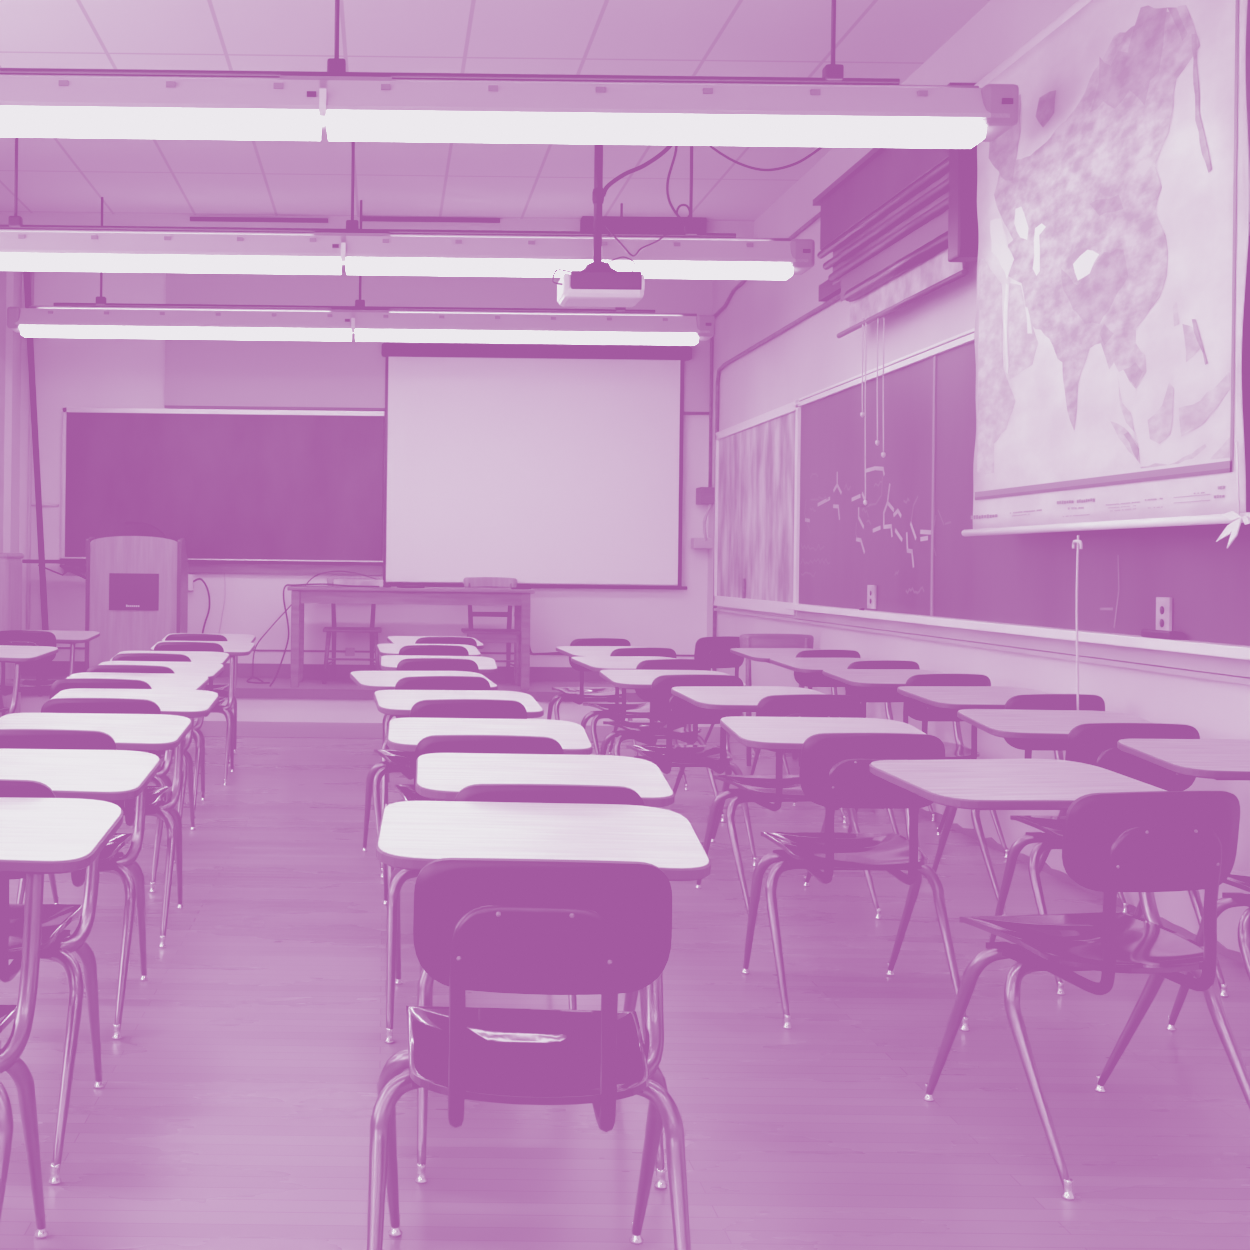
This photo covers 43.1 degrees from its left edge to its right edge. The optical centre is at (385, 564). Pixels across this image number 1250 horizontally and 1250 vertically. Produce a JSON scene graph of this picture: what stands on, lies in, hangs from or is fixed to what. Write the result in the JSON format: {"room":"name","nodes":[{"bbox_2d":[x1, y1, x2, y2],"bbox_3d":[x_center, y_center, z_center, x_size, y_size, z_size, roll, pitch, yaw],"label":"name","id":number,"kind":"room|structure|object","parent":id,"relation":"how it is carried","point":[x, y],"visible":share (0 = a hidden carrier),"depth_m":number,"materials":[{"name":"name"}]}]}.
{"room":"classroom","nodes":[
{"label":"classroom","id":0,"kind":"room"},
{"bbox_2d":[0,271,5,552],"bbox_3d":[-3.241,-0.734,4.875,0.100,3.970,16.750,1,0,0],"label":"wall","id":1,"kind":"structure","parent":0,"point":[2,273],"depth_m":12.87,"materials":[{"name":"paint"}]},
{"bbox_2d":[3,271,21,552],"bbox_3d":[-3.161,-0.733,13.100,0.060,3.870,0.300,1,0,0],"label":"trim","id":2,"kind":"structure","parent":1,"relation":"attached to","point":[13,278],"depth_m":12.97,"materials":[{"name":"paint"}]},
{"bbox_2d":[21,675,635,692],"bbox_3d":[-0.237,0.987,12.680,5.950,0.030,1.140,1,0,0],"label":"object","id":3,"kind":"structure","parent":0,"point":[307,683],"depth_m":12.74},
{"bbox_2d":[23,271,50,673],"bbox_3d":[-2.955,-0.837,13.116,0.310,3.516,0.049,1,0,19],"label":"pole","id":4,"kind":"object","parent":3,"relation":"on","point":[27,290],"visible":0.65,"depth_m":13.10,"materials":[{"name":"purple metal"}]},
{"bbox_2d":[84,536,187,671],"bbox_3d":[-1.990,0.361,12.398,0.750,1.180,0.445,1,0,0],"label":"lectern","id":5,"kind":"object","parent":3,"relation":"on","point":[136,590],"visible":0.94,"depth_m":12.20,"materials":[{"name":"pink wood"}]},
{"bbox_2d":[246,677,269,683],"bbox_3d":[-1.026,0.923,12.414,0.166,0.053,0.111,1,0,-36],"label":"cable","id":6,"kind":"object","parent":3,"relation":"on","point":[247,681],"visible":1,"depth_m":12.41,"materials":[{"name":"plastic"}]},
{"bbox_2d":[322,576,381,683],"bbox_3d":[-0.276,0.533,12.875,0.480,0.880,0.460,1,0,0],"label":"wooden chair","id":7,"kind":"object","parent":3,"relation":"on","point":[372,629],"visible":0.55,"depth_m":12.89,"materials":[{"name":"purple wood"}]},
{"bbox_2d":[287,586,534,689],"bbox_3d":[0.193,0.580,12.580,1.950,0.795,0.740,1,0,0],"label":"table","id":8,"kind":"object","parent":3,"relation":"on","point":[519,598],"visible":0.96,"depth_m":12.24,"materials":[{"name":"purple wood"}]},
{"bbox_2d":[252,571,378,676],"bbox_3d":[-0.597,0.501,12.999,1.103,0.914,0.060,1,0,12],"label":"cable","id":9,"kind":"object","parent":8,"relation":"hanging from","point":[328,571],"visible":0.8,"depth_m":13.03,"materials":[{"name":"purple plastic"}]},
{"bbox_2d":[269,583,379,686],"bbox_3d":[-0.494,0.554,12.309,0.884,0.817,0.101,1,0,-15],"label":"cable","id":10,"kind":"object","parent":8,"relation":"hanging from","point":[310,583],"visible":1,"depth_m":12.21,"materials":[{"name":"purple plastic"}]},
{"bbox_2d":[334,579,382,586],"bbox_3d":[-0.222,0.147,12.535,0.400,0.060,0.170,1,0,0],"label":"paper stack","id":11,"kind":"object","parent":8,"relation":"on","point":[336,581],"visible":0.86,"depth_m":12.45,"materials":[{"name":"white paper"}]},
{"bbox_2d":[397,585,424,587],"bbox_3d":[0.198,0.170,12.410,0.221,0.024,0.024,1,0,-5],"label":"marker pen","id":12,"kind":"object","parent":8,"relation":"on","point":[398,586],"visible":1,"depth_m":12.40,"materials":[{"name":"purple plastic"}]},
{"bbox_2d":[461,577,520,685],"bbox_3d":[0.874,0.545,12.875,0.480,0.885,0.460,1,0,0],"label":"wooden chair","id":13,"kind":"object","parent":3,"relation":"on","point":[508,636],"visible":0.87,"depth_m":13.03,"materials":[{"name":"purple wood"}]},
{"bbox_2d":[21,688,649,701],"bbox_3d":[-0.237,1.010,12.105,5.950,0.075,0.030,1,0,0],"label":"trim","id":14,"kind":"structure","parent":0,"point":[239,692],"depth_m":12.09,"materials":[{"name":"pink wood"}]},
{"bbox_2d":[19,271,708,666],"bbox_3d":[-0.217,-0.698,13.300,6.150,3.970,0.100,1,0,0],"label":"wall","id":15,"kind":"structure","parent":0,"point":[69,372],"depth_m":13.25,"materials":[{"name":"paint"}]},
{"bbox_2d":[26,272,58,629],"bbox_3d":[-2.924,-0.838,13.230,0.268,3.315,0.036,1,0,0],"label":"conduit","id":16,"kind":"object","parent":15,"relation":"attached to","point":[29,485],"visible":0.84,"depth_m":13.22,"materials":[{"name":"metal"}]},
{"bbox_2d":[22,559,85,578],"bbox_3d":[-2.661,0.451,12.850,0.630,0.985,0.400,1,0,0],"label":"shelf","id":17,"kind":"object","parent":15,"relation":"attached to","point":[60,562],"visible":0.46,"depth_m":12.65,"materials":[{"name":"purple metal"}]},
{"bbox_2d":[188,574,193,590],"bbox_3d":[-1.692,0.150,13.220,0.100,0.140,0.060,1,0,0],"label":"wall socket","id":18,"kind":"object","parent":15,"relation":"attached to","point":[190,576],"visible":0.47,"depth_m":13.19,"materials":[{"name":"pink plastic"}]},
{"bbox_2d":[193,578,210,632],"bbox_3d":[-1.573,0.529,13.175,0.154,0.838,0.064,1,0,0],"label":"cable","id":19,"kind":"object","parent":15,"relation":"attached to","point":[201,579],"visible":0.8,"depth_m":13.18,"materials":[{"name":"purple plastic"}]},
{"bbox_2d":[60,407,383,574],"bbox_3d":[-1.393,-0.629,13.200,2.740,1.395,0.100,1,0,0],"label":"chalkboard","id":20,"kind":"object","parent":15,"relation":"attached to","point":[246,491],"visible":0.87,"depth_m":13.22,"materials":[{"name":"stone"}]},
{"bbox_2d":[60,557,382,563],"bbox_3d":[-1.400,-0.037,13.200,2.740,0.030,0.100,1,0,0],"label":"chalk tray","id":21,"kind":"object","parent":20,"relation":"on","point":[191,560],"depth_m":13.15,"materials":[{"name":"silver metal"}]},
{"bbox_2d":[21,661,606,681],"bbox_3d":[-0.236,0.912,13.240,5.950,0.120,0.020,1,0,0],"label":"baseboard","id":22,"kind":"structure","parent":15,"relation":"attached to","point":[244,670],"depth_m":13.23,"materials":[{"name":"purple wood"}]},
{"bbox_2d":[345,648,354,655],"bbox_3d":[-0.307,0.741,13.235,0.080,0.070,0.030,1,0,0],"label":"socket","id":23,"kind":"object","parent":15,"relation":"attached to","point":[348,651],"visible":1,"depth_m":13.22,"materials":[{"name":"grey paint"}]},
{"bbox_2d":[21,695,719,726],"bbox_3d":[-0.238,1.120,12.685,5.950,0.235,1.130,1,0,0],"label":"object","id":24,"kind":"structure","parent":15,"relation":"attached to","point":[248,709],"depth_m":12.12,"materials":[{"name":"paint"}]},
{"bbox_2d":[57,647,693,656],"bbox_3d":[-0.234,0.740,13.244,5.950,0.015,0.012,1,0,0],"label":"trim","id":25,"kind":"structure","parent":15,"relation":"attached to","point":[57,647],"depth_m":13.24,"materials":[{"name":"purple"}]},
{"bbox_2d":[0,213,753,272],"bbox_3d":[-0.194,-2.558,12.485,5.950,0.150,1.530,1,0,0],"label":"trim","id":26,"kind":"structure","parent":15,"relation":"attached to","point":[743,229],"depth_m":11.72,"materials":[{"name":"grey paint"}]},
{"bbox_2d":[164,405,708,414],"bbox_3d":[0.441,-1.320,13.215,4.650,0.020,0.070,1,0,0],"label":"trim","id":27,"kind":"structure","parent":15,"relation":"attached to","point":[165,406],"depth_m":13.18,"materials":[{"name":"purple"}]},
{"bbox_2d":[165,273,712,411],"bbox_3d":[0.448,-1.902,13.220,4.650,1.145,0.060,1,0,0],"label":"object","id":28,"kind":"structure","parent":15,"relation":"attached to","point":[198,372],"depth_m":13.19,"materials":[{"name":"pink paint"}]},
{"bbox_2d":[381,343,691,589],"bbox_3d":[1.265,-0.835,13.170,2.630,2.059,0.120,1,0,0],"label":"projection screen","id":29,"kind":"object","parent":15,"relation":"attached to","point":[556,464],"visible":0.93,"depth_m":13.16,"materials":[{"name":"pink fabric"}]},
{"bbox_2d":[530,648,561,654],"bbox_3d":[1.479,0.669,12.959,1.118,0.166,0.286,1,0,-40],"label":"cable","id":30,"kind":"object","parent":15,"relation":"attached to","point":[530,648],"visible":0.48,"depth_m":12.98,"materials":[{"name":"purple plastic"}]},
{"bbox_2d":[193,721,738,742],"bbox_3d":[-0.240,1.235,11.585,5.950,0.004,1.070,1,0,0],"label":"trim","id":31,"kind":"structure","parent":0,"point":[209,728],"depth_m":11.54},
{"bbox_2d":[0,0,990,221],"bbox_3d":[-0.193,-2.658,4.875,5.950,0.050,16.750,1,0,0],"label":"ceiling","id":32,"kind":"structure","parent":0,"point":[732,38],"depth_m":8.14,"materials":[{"name":"tile"}]},
{"bbox_2d":[190,217,327,222],"bbox_3d":[-0.959,-2.607,11.705,1.042,0.028,0.030,1,0,0],"label":"metal strip","id":33,"kind":"object","parent":32,"relation":"attached to","point":[208,219],"visible":1,"depth_m":11.69,"materials":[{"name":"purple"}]},
{"bbox_2d":[7,197,714,344],"bbox_3d":[-0.174,-2.128,11.187,5.060,1.008,0.266,1,0,0],"label":"ceiling lamp","id":34,"kind":"object","parent":32,"relation":"hanging from","point":[100,319],"visible":0.93,"depth_m":11.11,"materials":[{"name":"grey metal"}]},
{"bbox_2d":[0,137,814,279],"bbox_3d":[-0.174,-2.128,8.607,5.060,1.008,0.266,1,0,0],"label":"ceiling lamp","id":35,"kind":"object","parent":32,"relation":"hanging from","point":[690,254],"visible":0.93,"depth_m":8.53,"materials":[{"name":"grey metal"}]},
{"bbox_2d":[362,217,499,222],"bbox_3d":[0.340,-2.607,11.705,1.042,0.028,0.030,1,0,0],"label":"metal strip","id":36,"kind":"object","parent":32,"relation":"attached to","point":[380,219],"visible":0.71,"depth_m":11.69,"materials":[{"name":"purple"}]},
{"bbox_2d":[0,0,1018,148],"bbox_3d":[-0.174,-2.128,5.867,5.060,1.008,0.266,1,0,0],"label":"ceiling lamp","id":37,"kind":"object","parent":32,"relation":"hanging from","point":[831,110],"visible":1,"depth_m":5.79,"materials":[{"name":"grey metal"}]},
{"bbox_2d":[552,144,679,306],"bbox_3d":[1.248,-2.013,8.349,0.719,1.205,0.302,1,0,0],"label":"projector","id":38,"kind":"object","parent":32,"relation":"hanging from","point":[598,284],"visible":1,"depth_m":8.23,"materials":[{"name":"white plastic"}]},
{"bbox_2d":[570,271,641,289],"bbox_3d":[1.166,-1.506,8.344,0.375,0.100,0.292,1,0,0],"label":"vent","id":39,"kind":"object","parent":38,"relation":"attached to","point":[579,280],"depth_m":8.20,"materials":[{"name":"black plastic"}]},
{"bbox_2d":[603,145,672,196],"bbox_3d":[1.408,-2.202,8.383,0.494,0.438,0.028,1,0,-5],"label":"power cable","id":40,"kind":"object","parent":38,"relation":"attached to","point":[668,147],"visible":0.85,"depth_m":8.37,"materials":[{"name":"purple rubber"}]},
{"bbox_2d":[666,145,683,221],"bbox_3d":[1.552,-2.110,8.300,0.102,0.546,0.012,1,0,0],"label":"cable","id":41,"kind":"object","parent":38,"relation":"hanging from","point":[676,146],"visible":0.83,"depth_m":8.29,"materials":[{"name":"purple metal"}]},
{"bbox_2d":[676,204,690,223],"bbox_3d":[1.612,-1.901,8.400,0.083,0.113,0.010,1,0,0],"label":"coiled cable","id":42,"kind":"object","parent":38,"relation":"hanging from","point":[680,205],"visible":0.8,"depth_m":8.39,"materials":[{"name":"purple rubber"}]},
{"bbox_2d":[580,216,705,232],"bbox_3d":[1.933,-2.546,11.660,0.928,0.122,0.120,1,0,0],"label":"bar","id":43,"kind":"object","parent":32,"relation":"attached to","point":[630,224],"visible":0.6,"depth_m":11.60,"materials":[{"name":"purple metal"}]},
{"bbox_2d":[708,145,822,170],"bbox_3d":[2.168,-2.336,8.700,0.823,0.254,0.012,1,0,0],"label":"cable","id":44,"kind":"object","parent":32,"relation":"hanging from","point":[710,146],"visible":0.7,"depth_m":8.69,"materials":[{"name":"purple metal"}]},
{"bbox_2d":[0,737,1249,1249],"bbox_3d":[-0.240,1.262,4.875,5.950,0.050,16.750,1,0,0],"label":"floor","id":45,"kind":"structure","parent":0,"point":[233,1109],"depth_m":3.74,"materials":[{"name":"tile"}]},
{"bbox_2d":[0,553,23,715],"bbox_3d":[-2.952,0.557,11.300,0.500,1.295,0.510,1,0,0],"label":"cabinet","id":46,"kind":"object","parent":45,"relation":"on","point":[10,563],"visible":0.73,"depth_m":11.16,"materials":[{"name":"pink wood"}]},
{"bbox_2d":[0,645,58,716],"bbox_3d":[-2.166,0.816,8.291,0.600,0.796,0.861,1,0,10],"label":"student desk","id":47,"kind":"object","parent":45,"relation":"on","point":[18,655],"visible":0.62,"depth_m":8.30,"materials":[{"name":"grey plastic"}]},
{"bbox_2d":[0,630,99,715],"bbox_3d":[-2.271,0.815,10.245,0.600,0.796,0.861,1,0,4],"label":"student desk","id":48,"kind":"object","parent":45,"relation":"on","point":[39,686],"visible":0.61,"depth_m":9.92,"materials":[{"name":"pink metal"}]},
{"bbox_2d":[0,797,122,1238],"bbox_3d":[-0.814,0.832,2.698,0.600,0.796,0.861,1,0,0],"label":"student desk","id":49,"kind":"object","parent":45,"relation":"on","point":[39,837],"visible":1,"depth_m":2.71,"materials":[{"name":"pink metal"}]},
{"bbox_2d":[0,749,160,1184],"bbox_3d":[-0.859,0.832,3.508,0.600,0.796,0.861,1,0,0],"label":"student desk","id":50,"kind":"object","parent":45,"relation":"on","point":[103,775],"visible":0.75,"depth_m":3.48,"materials":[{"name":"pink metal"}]},
{"bbox_2d":[0,713,191,1039],"bbox_3d":[-0.899,0.831,4.448,0.600,0.796,0.861,1,0,0],"label":"student desk","id":51,"kind":"object","parent":45,"relation":"on","point":[84,731],"visible":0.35,"depth_m":4.42,"materials":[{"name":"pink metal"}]},
{"bbox_2d":[16,688,218,947],"bbox_3d":[-0.919,0.831,5.408,0.600,0.796,0.861,1,0,0],"label":"student desk","id":52,"kind":"object","parent":45,"relation":"on","point":[180,702],"visible":0.38,"depth_m":5.34,"materials":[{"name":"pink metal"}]},
{"bbox_2d":[49,672,208,892],"bbox_3d":[-1.062,0.829,6.246,0.600,0.796,0.861,1,0,2],"label":"student desk","id":53,"kind":"object","parent":45,"relation":"on","point":[105,680],"visible":0.16,"depth_m":6.16,"materials":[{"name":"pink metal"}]},
{"bbox_2d":[86,661,223,829],"bbox_3d":[-1.082,0.829,7.046,0.600,0.796,0.861,1,0,2],"label":"student desk","id":54,"kind":"object","parent":45,"relation":"on","point":[211,670],"visible":0.14,"depth_m":7.02,"materials":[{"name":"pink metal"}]},
{"bbox_2d":[110,651,229,818],"bbox_3d":[-1.134,0.829,7.928,0.600,0.796,0.861,1,0,0],"label":"student desk","id":55,"kind":"object","parent":45,"relation":"on","point":[222,658],"visible":0.2,"depth_m":7.83,"materials":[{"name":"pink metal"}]},
{"bbox_2d":[150,641,254,785],"bbox_3d":[-1.094,0.829,9.048,0.600,0.796,0.861,1,0,0],"label":"student desk","id":56,"kind":"object","parent":45,"relation":"on","point":[233,648],"visible":0.29,"depth_m":8.89,"materials":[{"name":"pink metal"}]},
{"bbox_2d":[161,633,255,762],"bbox_3d":[-1.174,0.828,10.048,0.600,0.796,0.861,1,0,0],"label":"student desk","id":57,"kind":"object","parent":45,"relation":"on","point":[220,689],"visible":0.23,"depth_m":9.88,"materials":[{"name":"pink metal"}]},
{"bbox_2d":[350,671,497,877],"bbox_3d":[0.192,0.844,6.603,0.600,0.796,0.861,1,0,-10],"label":"student desk","id":58,"kind":"object","parent":45,"relation":"on","point":[396,761],"visible":0.31,"depth_m":6.41,"materials":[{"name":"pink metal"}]},
{"bbox_2d":[377,643,480,788],"bbox_3d":[0.263,0.845,9.030,0.600,0.796,0.861,1,0,-4],"label":"student desk","id":59,"kind":"object","parent":45,"relation":"on","point":[387,648],"visible":0.16,"depth_m":8.70,"materials":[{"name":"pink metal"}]},
{"bbox_2d":[387,636,483,648],"bbox_3d":[0.349,0.846,10.052,0.600,0.796,0.861,1,0,-8],"label":"student desk","id":60,"kind":"object","parent":45,"relation":"on","point":[391,639],"visible":0.09,"depth_m":9.73,"materials":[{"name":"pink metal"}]},
{"bbox_2d":[380,655,497,816],"bbox_3d":[0.266,0.845,7.798,0.600,0.796,0.861,1,0,0],"label":"student desk","id":61,"kind":"object","parent":45,"relation":"on","point":[477,664],"visible":0.16,"depth_m":7.47,"materials":[{"name":"beige laminate"}]},
{"bbox_2d":[374,690,543,904],"bbox_3d":[0.273,0.845,5.530,0.600,0.796,0.861,1,0,-4],"label":"student desk","id":62,"kind":"object","parent":45,"relation":"on","point":[495,704],"visible":0.24,"depth_m":5.52,"materials":[{"name":"beige laminate"}]},
{"bbox_2d":[384,717,592,1043],"bbox_3d":[0.297,0.846,4.437,0.600,0.796,0.861,1,0,1],"label":"student desk","id":63,"kind":"object","parent":45,"relation":"on","point":[421,736],"visible":0.2,"depth_m":4.40,"materials":[{"name":"beige laminate"}]},
{"bbox_2d":[367,801,710,1249],"bbox_3d":[0.273,0.845,2.711,0.600,0.796,0.861,1,0,2],"label":"student desk","id":64,"kind":"object","parent":45,"relation":"on","point":[510,897],"visible":1,"depth_m":2.46,"materials":[{"name":"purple plastic"}]},
{"bbox_2d":[414,753,674,1189],"bbox_3d":[0.362,0.847,3.527,0.600,0.796,0.861,1,0,1],"label":"student desk","id":65,"kind":"object","parent":45,"relation":"on","point":[470,777],"visible":0.16,"depth_m":3.62,"materials":[{"name":"white laminate"}]},
{"bbox_2d":[547,638,637,755],"bbox_3d":[1.312,0.858,9.983,0.507,0.796,0.591,1,0,-8],"label":"chair","id":66,"kind":"object","parent":45,"relation":"on","point":[577,695],"visible":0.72,"depth_m":9.85,"materials":[{"name":"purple plastic"}]},
{"bbox_2d":[556,646,688,790],"bbox_3d":[1.390,0.859,9.015,0.600,0.796,0.861,1,0,-13],"label":"student desk","id":67,"kind":"object","parent":45,"relation":"on","point":[617,711],"visible":0.55,"depth_m":8.81,"materials":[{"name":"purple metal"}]},
{"bbox_2d":[571,656,725,821],"bbox_3d":[1.358,0.858,7.955,0.600,0.796,0.861,1,0,-14],"label":"student desk","id":68,"kind":"object","parent":45,"relation":"on","point":[639,731],"visible":0.66,"depth_m":7.77,"materials":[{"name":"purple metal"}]},
{"bbox_2d":[599,669,756,866],"bbox_3d":[1.312,0.858,6.870,0.600,0.796,0.861,1,0,-4],"label":"student desk","id":69,"kind":"object","parent":45,"relation":"on","point":[667,708],"visible":0.77,"depth_m":6.54,"materials":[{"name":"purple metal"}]},
{"bbox_2d":[650,636,755,751],"bbox_3d":[2.125,0.868,10.420,0.507,0.796,0.591,1,0,-24],"label":"chair","id":70,"kind":"object","parent":45,"relation":"on","point":[714,650],"visible":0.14,"depth_m":10.21,"materials":[{"name":"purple plastic"}]},
{"bbox_2d":[729,634,813,766],"bbox_3d":[2.460,0.851,9.965,0.490,0.840,0.460,1,0,0],"label":"wooden chair","id":71,"kind":"object","parent":45,"relation":"on","point":[745,640],"visible":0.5,"depth_m":9.75,"materials":[{"name":"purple wood"}]},
{"bbox_2d":[671,686,881,921],"bbox_3d":[1.493,0.860,5.903,0.600,0.796,0.861,1,0,-9],"label":"student desk","id":72,"kind":"object","parent":45,"relation":"on","point":[766,701],"visible":0.59,"depth_m":5.69,"materials":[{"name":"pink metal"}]},
{"bbox_2d":[730,648,859,774],"bbox_3d":[2.435,0.871,9.024,0.600,0.796,0.861,1,0,-12],"label":"student desk","id":73,"kind":"object","parent":45,"relation":"on","point":[755,654],"visible":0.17,"depth_m":8.70,"materials":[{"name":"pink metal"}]},
{"bbox_2d":[720,716,969,1031],"bbox_3d":[1.366,0.859,4.608,0.600,0.796,0.861,1,0,0],"label":"student desk","id":74,"kind":"object","parent":45,"relation":"on","point":[837,753],"visible":0.92,"depth_m":4.34,"materials":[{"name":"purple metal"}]},
{"bbox_2d":[770,658,935,823],"bbox_3d":[2.435,0.871,8.054,0.600,0.796,0.861,1,0,-12],"label":"student desk","id":75,"kind":"object","parent":45,"relation":"on","point":[815,666],"visible":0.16,"depth_m":7.72,"materials":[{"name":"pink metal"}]},
{"bbox_2d":[822,669,1008,857],"bbox_3d":[2.439,0.871,7.112,0.600,0.796,0.861,1,0,-8],"label":"student desk","id":76,"kind":"object","parent":45,"relation":"on","point":[875,679],"visible":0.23,"depth_m":6.80,"materials":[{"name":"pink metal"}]},
{"bbox_2d":[897,686,1129,914],"bbox_3d":[2.449,0.872,6.052,0.600,0.796,0.861,1,0,-8],"label":"student desk","id":77,"kind":"object","parent":45,"relation":"on","point":[958,698],"visible":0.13,"depth_m":6.01,"materials":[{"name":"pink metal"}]},
{"bbox_2d":[869,759,1249,1200],"bbox_3d":[1.557,0.861,3.533,0.600,0.796,0.861,1,0,-10],"label":"student desk","id":78,"kind":"object","parent":45,"relation":"on","point":[1122,833],"visible":1,"depth_m":3.28,"materials":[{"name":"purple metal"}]},
{"bbox_2d":[957,709,1228,996],"bbox_3d":[2.266,0.869,4.978,0.600,0.796,0.861,1,0,0],"label":"student desk","id":79,"kind":"object","parent":45,"relation":"on","point":[1091,737],"visible":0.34,"depth_m":4.75,"materials":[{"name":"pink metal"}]},
{"bbox_2d":[1117,739,1249,1030],"bbox_3d":[2.404,0.871,4.079,0.600,0.796,0.861,1,0,-2],"label":"student desk","id":80,"kind":"object","parent":45,"relation":"on","point":[1217,759],"visible":0.74,"depth_m":4.18,"materials":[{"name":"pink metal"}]},
{"bbox_2d":[707,0,1249,951],"bbox_3d":[2.808,-0.661,4.875,0.100,3.970,16.750,1,0,0],"label":"wall","id":81,"kind":"structure","parent":0,"point":[807,358],"depth_m":7.97,"materials":[{"name":"paint"}]},
{"bbox_2d":[690,504,712,548],"bbox_3d":[2.674,-0.326,13.103,0.160,0.374,0.194,1,0,0],"label":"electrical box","id":82,"kind":"object","parent":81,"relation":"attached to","point":[696,543],"visible":1,"depth_m":13.05,"materials":[{"name":"grey paint"}]},
{"bbox_2d":[696,487,713,504],"bbox_3d":[2.697,-0.584,13.100,0.120,0.140,0.200,1,0,0],"label":"junction box","id":83,"kind":"object","parent":81,"relation":"attached to","point":[704,495],"visible":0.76,"depth_m":13.00,"materials":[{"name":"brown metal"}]},
{"bbox_2d":[714,401,798,614],"bbox_3d":[2.730,-0.377,11.500,0.050,1.420,2.520,1,0,0],"label":"bulletin board","id":84,"kind":"object","parent":81,"relation":"attached to","point":[755,457],"visible":0.89,"depth_m":11.39,"materials":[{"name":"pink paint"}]},
{"bbox_2d":[708,211,820,486],"bbox_3d":[2.747,-1.434,11.307,0.028,1.614,3.614,1,0,0],"label":"pipe","id":85,"kind":"object","parent":81,"relation":"attached to","point":[816,216],"visible":0.63,"depth_m":13.09,"materials":[{"name":"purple metal"}]},
{"bbox_2d":[712,293,840,670],"bbox_3d":[2.734,-0.328,9.783,0.032,2.631,6.166,1,0,0],"label":"pipe","id":86,"kind":"object","parent":81,"relation":"attached to","point":[837,297],"visible":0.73,"depth_m":12.12,"materials":[{"name":"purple metal"}]},
{"bbox_2d":[818,279,840,301],"bbox_3d":[2.746,-1.707,9.300,0.050,0.100,0.900,1,0,0],"label":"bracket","id":87,"kind":"object","parent":81,"relation":"attached to","point":[827,291],"visible":0.29,"depth_m":9.57,"materials":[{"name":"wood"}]},
{"bbox_2d":[813,82,978,505],"bbox_3d":[2.664,-1.262,8.170,0.197,1.882,2.380,1,0,0],"label":"case","id":88,"kind":"object","parent":81,"relation":"attached to","point":[900,225],"visible":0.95,"depth_m":7.94,"materials":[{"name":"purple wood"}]},
{"bbox_2d":[712,608,1249,684],"bbox_3d":[2.731,0.368,4.700,0.030,0.020,16.400,1,0,0],"label":"trim","id":89,"kind":"structure","parent":81,"relation":"attached to","point":[1154,668],"depth_m":6.45,"materials":[{"name":"grey paint"}]},
{"bbox_2d":[788,752,1243,964],"bbox_3d":[2.732,1.250,4.300,0.006,0.047,15.600,1,0,0],"label":"baseboard","id":90,"kind":"structure","parent":81,"relation":"attached to","point":[1234,955],"depth_m":6.19,"materials":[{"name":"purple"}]},
{"bbox_2d":[786,218,1249,676],"bbox_3d":[2.700,-0.373,5.215,0.110,1.450,10.030,1,0,0],"label":"chalkboard","id":91,"kind":"object","parent":81,"relation":"attached to","point":[908,542],"visible":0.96,"depth_m":7.42,"materials":[{"name":"stone"}]},
{"bbox_2d":[867,585,876,608],"bbox_3d":[2.699,0.177,8.614,0.015,0.131,0.129,1,0,0],"label":"power outlet","id":92,"kind":"object","parent":91,"relation":"attached to","point":[871,589],"visible":1,"depth_m":8.60,"materials":[{"name":"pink plastic"}]},
{"bbox_2d":[786,603,1249,659],"bbox_3d":[2.673,0.273,5.215,0.072,0.039,10.030,1,0,0],"label":"chalk tray","id":93,"kind":"object","parent":91,"relation":"on","point":[1187,648],"depth_m":6.34,"materials":[{"name":"white paint"}]},
{"bbox_2d":[1141,629,1182,639],"bbox_3d":[2.672,0.239,5.341,0.050,0.026,0.200,1,0,0],"label":"eraser","id":94,"kind":"object","parent":93,"relation":"on","point":[1162,634],"visible":1,"depth_m":5.29,"materials":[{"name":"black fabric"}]},
{"bbox_2d":[1156,597,1172,630],"bbox_3d":[2.699,0.178,5.379,0.015,0.132,0.093,1,0,0],"label":"power outlet","id":95,"kind":"object","parent":91,"relation":"attached to","point":[1163,604],"visible":0.76,"depth_m":5.37,"materials":[{"name":"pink plastic"}]},
{"bbox_2d":[961,0,1249,536],"bbox_3d":[2.631,-1.097,5.515,0.265,1.952,2.370,1,0,0],"label":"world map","id":96,"kind":"object","parent":81,"relation":"hanging from","point":[1113,216],"visible":0.97,"depth_m":5.33,"materials":[{"name":"paper"}]},
{"bbox_2d":[1072,535,1082,709],"bbox_3d":[2.468,0.208,5.540,0.012,0.630,0.071,1,0,0],"label":"pull cord","id":97,"kind":"object","parent":96,"relation":"hanging from","point":[1079,542],"visible":0.98,"depth_m":5.53,"materials":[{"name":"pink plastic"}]},
{"bbox_2d":[1216,442,1249,547],"bbox_3d":[2.467,-0.204,4.501,0.017,0.310,0.180,1,0,0],"label":"tie","id":98,"kind":"object","parent":96,"relation":"attached to","point":[1233,528],"visible":1,"depth_m":4.50,"materials":[{"name":"white fabric"}]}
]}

